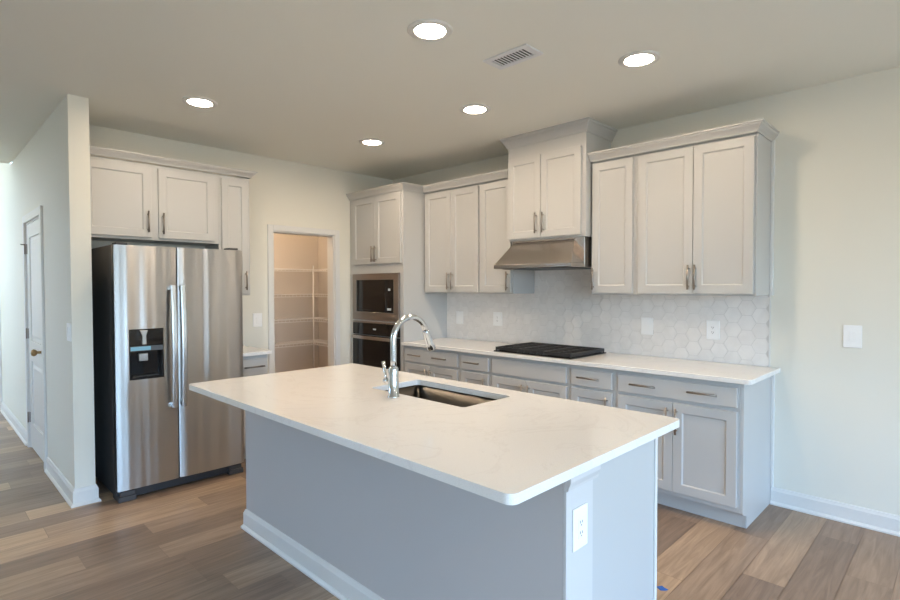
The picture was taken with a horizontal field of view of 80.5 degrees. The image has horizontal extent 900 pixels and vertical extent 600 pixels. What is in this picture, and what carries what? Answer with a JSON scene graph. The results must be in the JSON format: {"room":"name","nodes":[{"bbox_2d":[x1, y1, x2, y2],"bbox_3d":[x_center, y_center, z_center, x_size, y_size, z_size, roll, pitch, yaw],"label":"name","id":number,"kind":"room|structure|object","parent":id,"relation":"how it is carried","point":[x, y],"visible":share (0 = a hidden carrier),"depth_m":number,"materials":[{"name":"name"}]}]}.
{"room":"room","nodes":[
{"label":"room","id":0,"kind":"room"},
{"bbox_2d":[0,94,95,488],"bbox_3d":[-4.545,-0.426,5.590,5.876,3.500,0.117,1,2,45],"label":"wall","id":1,"kind":"structure","parent":0,"point":[52,171],"depth_m":3.77,"materials":[{"name":"white paint"}]},
{"bbox_2d":[0,307,2,409],"bbox_3d":[-5.598,0.255,6.634,0.954,2.092,0.138,1,2,45],"label":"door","id":2,"kind":"structure","parent":1,"relation":"in","point":[1,398],"depth_m":6.27,"materials":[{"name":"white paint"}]},
{"bbox_2d":[0,401,26,445],"bbox_3d":[-4.594,1.267,5.581,1.980,0.115,0.026,1,2,45],"label":"baseboard","id":3,"kind":"structure","parent":1,"relation":"attached to","point":[9,416],"depth_m":5.46,"materials":[{"name":"white paint"}]},
{"bbox_2d":[20,205,47,469],"bbox_3d":[-3.518,0.299,4.546,0.949,2.097,0.195,1,2,45],"label":"door","id":4,"kind":"structure","parent":1,"relation":"in","point":[32,229],"depth_m":4.57,"materials":[{"name":"white paint"}]},
{"bbox_2d":[66,323,71,341],"bbox_3d":[-2.546,0.214,3.547,0.120,0.120,0.009,1,2,45],"label":"light switch","id":5,"kind":"object","parent":1,"relation":"attached to","point":[68,328],"visible":1,"depth_m":3.53,"materials":[{"name":"white plastic"}]},
{"bbox_2d":[44,457,100,507],"bbox_3d":[-2.787,1.304,3.902,1.002,0.115,0.169,1,2,45],"label":"baseboard","id":6,"kind":"structure","parent":1,"relation":"attached to","point":[86,495],"depth_m":3.60,"materials":[{"name":"white paint"}]},
{"bbox_2d":[89,125,392,373],"bbox_3d":[-1.825,-0.029,5.222,0.120,2.716,3.158,1,2,45],"label":"wall","id":7,"kind":"structure","parent":0,"point":[282,192],"depth_m":5.18,"materials":[{"name":"white paint"}]},
{"bbox_2d":[90,155,218,245],"bbox_3d":[-2.407,-0.766,4.258,0.354,0.593,0.989,1,2,45],"label":"upper cabinet","id":8,"kind":"object","parent":7,"relation":"attached to","point":[131,201],"visible":0.88,"depth_m":4.16,"materials":[{"name":"grey paint"}]},
{"bbox_2d":[90,145,257,178],"bbox_3d":[-2.296,-1.096,4.365,0.376,0.053,1.312,1,2,45],"label":"crown molding","id":9,"kind":"structure","parent":8,"relation":"attached to","point":[95,150],"depth_m":4.20,"materials":[{"name":"grey paint"}]},
{"bbox_2d":[205,174,249,294],"bbox_3d":[-1.963,-0.558,4.714,0.354,1.033,0.273,1,2,45],"label":"upper cabinet","id":10,"kind":"object","parent":7,"relation":"attached to","point":[233,192],"visible":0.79,"depth_m":4.62,"materials":[{"name":"grey paint"}]},
{"bbox_2d":[253,313,261,326],"bbox_3d":[-1.850,0.192,5.109,0.009,0.130,0.092,1,2,45],"label":"light switch","id":11,"kind":"object","parent":7,"relation":"attached to","point":[257,317],"visible":1,"depth_m":5.11,"materials":[{"name":"white plastic"}]},
{"bbox_2d":[267,224,339,373],"bbox_3d":[-1.533,0.288,5.525,0.156,2.066,0.820,1,2,45],"label":"trim","id":12,"kind":"structure","parent":7,"relation":"attached to","point":[333,236],"depth_m":5.71,"materials":[{"name":"white paint"}]},
{"bbox_2d":[274,233,318,372],"bbox_3d":[-2.659,-0.059,6.512,0.120,2.716,2.310,1,2,45],"label":"wall","id":13,"kind":"structure","parent":0,"point":[290,251],"depth_m":7.05,"materials":[{"name":"beige paint"}]},
{"bbox_2d":[274,294,312,296],"bbox_3d":[-2.504,-0.046,6.363,0.305,0.038,2.285,1,2,45],"label":"wire shelf","id":14,"kind":"object","parent":13,"relation":"attached to","point":[274,294],"visible":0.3,"depth_m":6.74,"materials":[{"name":"white metal"}]},
{"bbox_2d":[274,268,321,271],"bbox_3d":[-2.505,-0.368,6.355,0.305,0.038,2.285,1,2,45],"label":"wire shelf","id":15,"kind":"object","parent":13,"relation":"attached to","point":[277,269],"visible":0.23,"depth_m":6.77,"materials":[{"name":"white"}]},
{"bbox_2d":[274,317,325,322],"bbox_3d":[-2.503,0.272,6.370,0.305,0.038,2.285,1,2,45],"label":"wire shelf","id":16,"kind":"object","parent":13,"relation":"attached to","point":[303,318],"visible":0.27,"depth_m":6.79,"materials":[{"name":"white metal"}]},
{"bbox_2d":[275,339,327,347],"bbox_3d":[-2.503,0.577,6.378,0.305,0.038,2.285,1,2,45],"label":"wire shelf","id":17,"kind":"object","parent":13,"relation":"attached to","point":[316,340],"visible":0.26,"depth_m":6.85,"materials":[{"name":"white"}]},
{"bbox_2d":[318,237,327,366],"bbox_3d":[-1.326,-0.070,6.883,1.499,2.716,0.090,1,2,45],"label":"wall","id":18,"kind":"structure","parent":0,"point":[322,241],"depth_m":7.21,"materials":[{"name":"beige paint"}]},
{"bbox_2d":[314,341,327,346],"bbox_3d":[-1.304,0.569,6.632,1.038,0.038,0.255,1,2,45],"label":"wire shelf","id":19,"kind":"object","parent":18,"relation":"attached to","point":[322,342],"visible":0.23,"depth_m":6.84,"materials":[{"name":"white metal"}]},
{"bbox_2d":[314,318,327,321],"bbox_3d":[-1.305,0.264,6.625,1.038,0.038,0.255,1,2,45],"label":"wire shelf","id":20,"kind":"object","parent":18,"relation":"attached to","point":[321,319],"visible":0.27,"depth_m":6.84,"materials":[{"name":"white"}]},
{"bbox_2d":[0,0,899,179],"bbox_3d":[-1.157,-1.341,0.711,11.120,0.120,8.840,1,2,45],"label":"ceiling","id":21,"kind":"structure","parent":0,"point":[298,81],"depth_m":3.04,"materials":[{"name":"white paint"}]},
{"bbox_2d":[182,96,217,107],"bbox_3d":[-1.704,-1.345,3.622,0.224,0.008,0.224,1,2,45],"label":"recessed light","id":22,"kind":"object","parent":21,"relation":"in","point":[195,101],"visible":1,"depth_m":3.61,"materials":[{"name":"white paint"}]},
{"bbox_2d":[359,138,384,145],"bbox_3d":[-0.679,-1.371,4.626,0.224,0.008,0.224,1,2,45],"label":"recessed light","id":23,"kind":"object","parent":21,"relation":"in","point":[368,142],"visible":1,"depth_m":4.62,"materials":[{"name":"white paint"}]},
{"bbox_2d":[407,19,452,41],"bbox_3d":[-0.098,-1.324,2.615,0.224,0.008,0.224,1,2,45],"label":"recessed light","id":24,"kind":"object","parent":21,"relation":"in","point":[430,30],"visible":1,"depth_m":2.60,"materials":[{"name":"white paint"}]},
{"bbox_2d":[459,104,490,114],"bbox_3d":[0.178,-1.352,3.774,0.224,0.008,0.224,1,2,45],"label":"recessed light","id":25,"kind":"object","parent":21,"relation":"in","point":[470,109],"visible":1,"depth_m":3.76,"materials":[{"name":"white paint"}]},
{"bbox_2d":[483,44,542,69],"bbox_3d":[0.344,-1.331,2.916,0.298,0.010,0.157,1,2,45],"label":"ceiling vent","id":26,"kind":"object","parent":21,"relation":"in","point":[524,52],"visible":1,"depth_m":2.91,"materials":[{"name":"white metal"}]},
{"bbox_2d":[618,50,660,67],"bbox_3d":[1.050,-1.334,2.951,0.224,0.008,0.224,1,2,45],"label":"recessed light","id":27,"kind":"object","parent":21,"relation":"in","point":[642,58],"visible":1,"depth_m":2.94,"materials":[{"name":"white paint"}]},
{"bbox_2d":[0,412,899,599],"bbox_3d":[-2.298,1.410,1.919,14.397,0.003,8.820,1,2,45],"label":"floor","id":28,"kind":"structure","parent":0,"point":[187,541],"depth_m":2.91,"materials":[{"name":"wood"}]},
{"bbox_2d":[91,242,243,502],"bbox_3d":[-2.171,0.476,4.090,0.870,1.755,0.868,1,2,45],"label":"refrigerator","id":29,"kind":"object","parent":28,"relation":"on","point":[166,320],"visible":1,"depth_m":3.77,"materials":[{"name":"grey metal"}]},
{"bbox_2d":[243,354,267,458],"bbox_3d":[-1.855,0.900,4.649,0.665,0.882,0.280,1,2,45],"label":"base cabinet","id":30,"kind":"object","parent":28,"relation":"on","point":[258,364],"visible":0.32,"depth_m":4.44,"materials":[{"name":"grey paint"}]},
{"bbox_2d":[243,345,271,356],"bbox_3d":[-1.853,0.443,4.654,0.648,0.030,0.308,1,2,45],"label":"countertop","id":31,"kind":"structure","parent":30,"relation":"on","point":[247,351],"depth_m":4.50,"materials":[{"name":"white stone"}]},
{"bbox_2d":[313,265,314,367],"bbox_3d":[-1.768,0.421,6.892,0.016,1.734,0.016,1,2,45],"label":"pole","id":32,"kind":"object","parent":28,"relation":"on","point":[313,265],"visible":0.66,"depth_m":6.88,"materials":[{"name":"white metal"}]},
{"bbox_2d":[350,190,446,371],"bbox_3d":[-0.585,0.106,5.751,0.901,2.414,0.665,1,2,45],"label":"tall cabinet","id":33,"kind":"object","parent":28,"relation":"on","point":[387,230],"visible":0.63,"depth_m":5.40,"materials":[{"name":"grey paint"}]},
{"bbox_2d":[351,320,400,370],"bbox_3d":[-0.791,0.586,5.533,0.780,0.716,0.065,1,2,45],"label":"wall oven","id":34,"kind":"object","parent":33,"relation":"attached to","point":[368,350],"visible":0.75,"depth_m":5.55,"materials":[{"name":"black"}]},
{"bbox_2d":[353,273,399,321],"bbox_3d":[-0.777,-0.031,5.533,0.780,0.487,0.022,1,2,45],"label":"microwave","id":35,"kind":"object","parent":33,"relation":"in","point":[375,296],"visible":0.99,"depth_m":5.50,"materials":[{"name":"silver metal"}]},
{"bbox_2d":[346,168,507,200],"bbox_3d":[-0.300,-1.112,5.203,2.042,0.066,0.314,1,2,45],"label":"crown molding","id":36,"kind":"structure","parent":33,"relation":"attached to","point":[499,174],"depth_m":5.20,"materials":[{"name":"grey paint"}]},
{"bbox_2d":[404,345,460,380],"bbox_3d":[0.014,0.884,5.184,0.762,0.882,0.661,1,2,45],"label":"base cabinet","id":37,"kind":"object","parent":28,"relation":"on","point":[445,364],"visible":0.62,"depth_m":4.93,"materials":[{"name":"grey paint"}]},
{"bbox_2d":[241,410,657,599],"bbox_3d":[-0.177,0.944,2.679,2.278,0.883,0.788,1,2,45],"label":"kitchen island","id":38,"kind":"object","parent":28,"relation":"on","point":[359,525],"visible":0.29,"depth_m":2.10,"materials":[{"name":"grey paint"}]},
{"bbox_2d":[189,364,678,504],"bbox_3d":[-0.262,0.490,2.561,2.280,0.030,1.114,1,2,45],"label":"island countertop","id":39,"kind":"structure","parent":38,"relation":"on","point":[513,448],"depth_m":2.07,"materials":[{"name":"white stone"}]},
{"bbox_2d":[381,314,435,397],"bbox_3d":[-0.210,0.271,2.696,0.120,0.400,0.306,1,2,45],"label":"kitchen faucet","id":40,"kind":"object","parent":39,"relation":"on","point":[393,380],"visible":1,"depth_m":2.58,"materials":[{"name":"silver metal"}]},
{"bbox_2d":[385,385,496,406],"bbox_3d":[-0.061,0.613,2.731,0.727,0.224,0.389,1,2,45],"label":"undermount sink","id":41,"kind":"object","parent":39,"relation":"in","point":[454,398],"visible":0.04,"depth_m":2.95,"materials":[{"name":"grey metal"}]},
{"bbox_2d":[572,503,587,551],"bbox_3d":[0.412,0.718,1.680,0.009,0.133,0.084,1,2,45],"label":"wall outlet","id":42,"kind":"object","parent":38,"relation":"attached to","point":[579,515],"visible":1,"depth_m":1.67,"materials":[{"name":"white plastic"}]},
{"bbox_2d":[578,516,583,538],"bbox_3d":[0.414,0.718,1.678,0.002,0.066,0.033,1,2,45],"label":"socket","id":43,"kind":"object","parent":42,"relation":"attached to","point":[580,518],"depth_m":1.68,"materials":[{"name":"white plastic"}]},
{"bbox_2d":[461,352,491,386],"bbox_3d":[0.413,0.893,4.791,0.357,0.882,0.661,1,2,45],"label":"base cabinet","id":44,"kind":"object","parent":28,"relation":"on","point":[475,368],"visible":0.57,"depth_m":4.55,"materials":[{"name":"grey paint"}]},
{"bbox_2d":[492,356,569,399],"bbox_3d":[0.810,0.901,4.400,0.755,0.882,0.661,1,2,45],"label":"base cabinet","id":45,"kind":"object","parent":28,"relation":"on","point":[551,379],"visible":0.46,"depth_m":4.15,"materials":[{"name":"grey paint"}]},
{"bbox_2d":[570,365,615,407],"bbox_3d":[1.210,0.910,4.006,0.365,0.882,0.661,1,2,45],"label":"base cabinet","id":46,"kind":"object","parent":28,"relation":"on","point":[593,385],"visible":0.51,"depth_m":3.78,"materials":[{"name":"grey paint"}]},
{"bbox_2d":[657,586,667,590],"bbox_3d":[1.021,1.385,2.553,0.039,0.002,0.037,0,1,-11],"label":"scrap","id":47,"kind":"object","parent":28,"relation":"on","point":[658,587],"visible":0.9,"depth_m":2.55,"materials":[{"name":"blue"}]},
{"bbox_2d":[616,370,774,527],"bbox_3d":[1.634,0.919,3.590,0.822,0.882,0.663,1,2,45],"label":"base cabinet","id":48,"kind":"object","parent":28,"relation":"on","point":[718,464],"visible":0.83,"depth_m":3.30,"materials":[{"name":"grey paint"}]},
{"bbox_2d":[401,338,779,384],"bbox_3d":[0.850,0.445,4.361,3.098,0.030,0.644,1,2,45],"label":"countertop","id":49,"kind":"structure","parent":48,"relation":"on","point":[694,369],"depth_m":3.76,"materials":[{"name":"white stone"}]},
{"bbox_2d":[494,342,605,359],"bbox_3d":[0.814,0.410,4.366,0.745,0.040,0.530,1,2,45],"label":"gas cooktop","id":50,"kind":"object","parent":49,"relation":"in","point":[570,352],"visible":1,"depth_m":4.25,"materials":[{"name":"black"}]},
{"bbox_2d":[393,67,899,515],"bbox_3d":[2.040,-0.001,3.717,10.740,2.716,0.119,1,2,45],"label":"wall","id":51,"kind":"structure","parent":0,"point":[837,216],"depth_m":3.30,"materials":[{"name":"white paint"}]},
{"bbox_2d":[425,183,479,292],"bbox_3d":[0.102,-0.580,5.250,0.749,1.023,0.369,1,2,45],"label":"upper cabinet","id":52,"kind":"object","parent":51,"relation":"attached to","point":[452,215],"visible":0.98,"depth_m":5.11,"materials":[{"name":"grey paint"}]},
{"bbox_2d":[480,178,533,293],"bbox_3d":[0.505,-0.571,4.854,0.380,1.023,0.369,1,2,45],"label":"upper cabinet","id":53,"kind":"object","parent":51,"relation":"attached to","point":[494,243],"visible":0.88,"depth_m":4.76,"materials":[{"name":"grey paint"}]},
{"bbox_2d":[508,131,610,241],"bbox_3d":[0.884,-0.900,4.419,0.747,0.806,0.444,1,2,45],"label":"upper cabinet","id":54,"kind":"object","parent":51,"relation":"attached to","point":[550,181],"visible":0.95,"depth_m":4.24,"materials":[{"name":"grey paint"}]},
{"bbox_2d":[494,236,591,270],"bbox_3d":[0.833,-0.374,4.388,0.743,0.239,0.581,1,2,45],"label":"range hood","id":55,"kind":"object","parent":54,"relation":"attached to","point":[570,253],"visible":0.97,"depth_m":4.17,"materials":[{"name":"silver metal"}]},
{"bbox_2d":[500,117,617,149],"bbox_3d":[0.889,-1.330,4.415,0.848,0.085,0.450,1,2,45],"label":"crown molding","id":56,"kind":"structure","parent":54,"relation":"attached to","point":[588,124],"depth_m":4.20,"materials":[{"name":"grey paint"}]},
{"bbox_2d":[447,269,770,366],"bbox_3d":[1.051,-0.032,4.599,3.038,0.910,0.010,1,2,45],"label":"tile backsplash","id":57,"kind":"structure","parent":51,"relation":"attached to","point":[562,309],"depth_m":4.31,"materials":[{"name":"white tile"}]},
{"bbox_2d":[456,311,462,323],"bbox_3d":[0.100,0.183,5.529,0.099,0.132,0.008,1,2,45],"label":"blank plate","id":58,"kind":"object","parent":57,"relation":"attached to","point":[459,314],"visible":1,"depth_m":5.53,"materials":[{"name":"white plastic"}]},
{"bbox_2d":[493,312,501,325],"bbox_3d":[0.463,0.185,5.171,0.111,0.133,0.009,1,2,45],"label":"wall outlet","id":59,"kind":"object","parent":57,"relation":"attached to","point":[497,316],"visible":1,"depth_m":5.17,"materials":[{"name":"white plastic"}]},
{"bbox_2d":[641,317,652,334],"bbox_3d":[1.529,0.202,4.121,0.094,0.133,0.009,1,2,45],"label":"light switch","id":60,"kind":"object","parent":57,"relation":"attached to","point":[646,323],"visible":1,"depth_m":4.12,"materials":[{"name":"white plastic"}]},
{"bbox_2d":[706,320,719,339],"bbox_3d":[1.872,0.214,3.784,0.090,0.137,0.009,1,2,45],"label":"wall outlet","id":61,"kind":"object","parent":57,"relation":"attached to","point":[712,326],"visible":1,"depth_m":3.78,"materials":[{"name":"white plastic"}]},
{"bbox_2d":[710,325,714,334],"bbox_3d":[1.870,0.214,3.781,0.033,0.066,0.002,1,2,45],"label":"socket","id":62,"kind":"object","parent":61,"relation":"attached to","point":[712,327],"depth_m":3.78,"materials":[{"name":"white plastic"}]},
{"bbox_2d":[591,154,636,294],"bbox_3d":[1.310,-0.553,4.061,0.360,1.023,0.369,1,2,45],"label":"upper cabinet","id":63,"kind":"object","parent":51,"relation":"attached to","point":[614,180],"visible":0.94,"depth_m":3.95,"materials":[{"name":"grey paint"}]},
{"bbox_2d":[636,132,774,295],"bbox_3d":[1.728,-0.545,3.658,0.799,1.023,0.381,1,2,45],"label":"upper cabinet","id":64,"kind":"object","parent":51,"relation":"attached to","point":[706,209],"visible":1,"depth_m":3.50,"materials":[{"name":"grey paint"}]},
{"bbox_2d":[588,118,779,162],"bbox_3d":[1.604,-1.079,3.762,1.184,0.065,0.387,1,2,45],"label":"crown molding","id":65,"kind":"structure","parent":64,"relation":"attached to","point":[761,126],"depth_m":3.52,"materials":[{"name":"grey paint"}]},
{"bbox_2d":[770,487,899,536],"bbox_3d":[3.936,1.343,1.781,5.040,0.115,0.026,1,2,45],"label":"baseboard","id":66,"kind":"structure","parent":51,"relation":"attached to","point":[867,518],"depth_m":3.29,"materials":[{"name":"white paint"}]},
{"bbox_2d":[843,325,861,347],"bbox_3d":[2.447,0.222,3.230,0.092,0.137,0.009,1,2,45],"label":"light switch","id":67,"kind":"object","parent":51,"relation":"attached to","point":[852,334],"visible":1,"depth_m":3.23,"materials":[{"name":"white plastic"}]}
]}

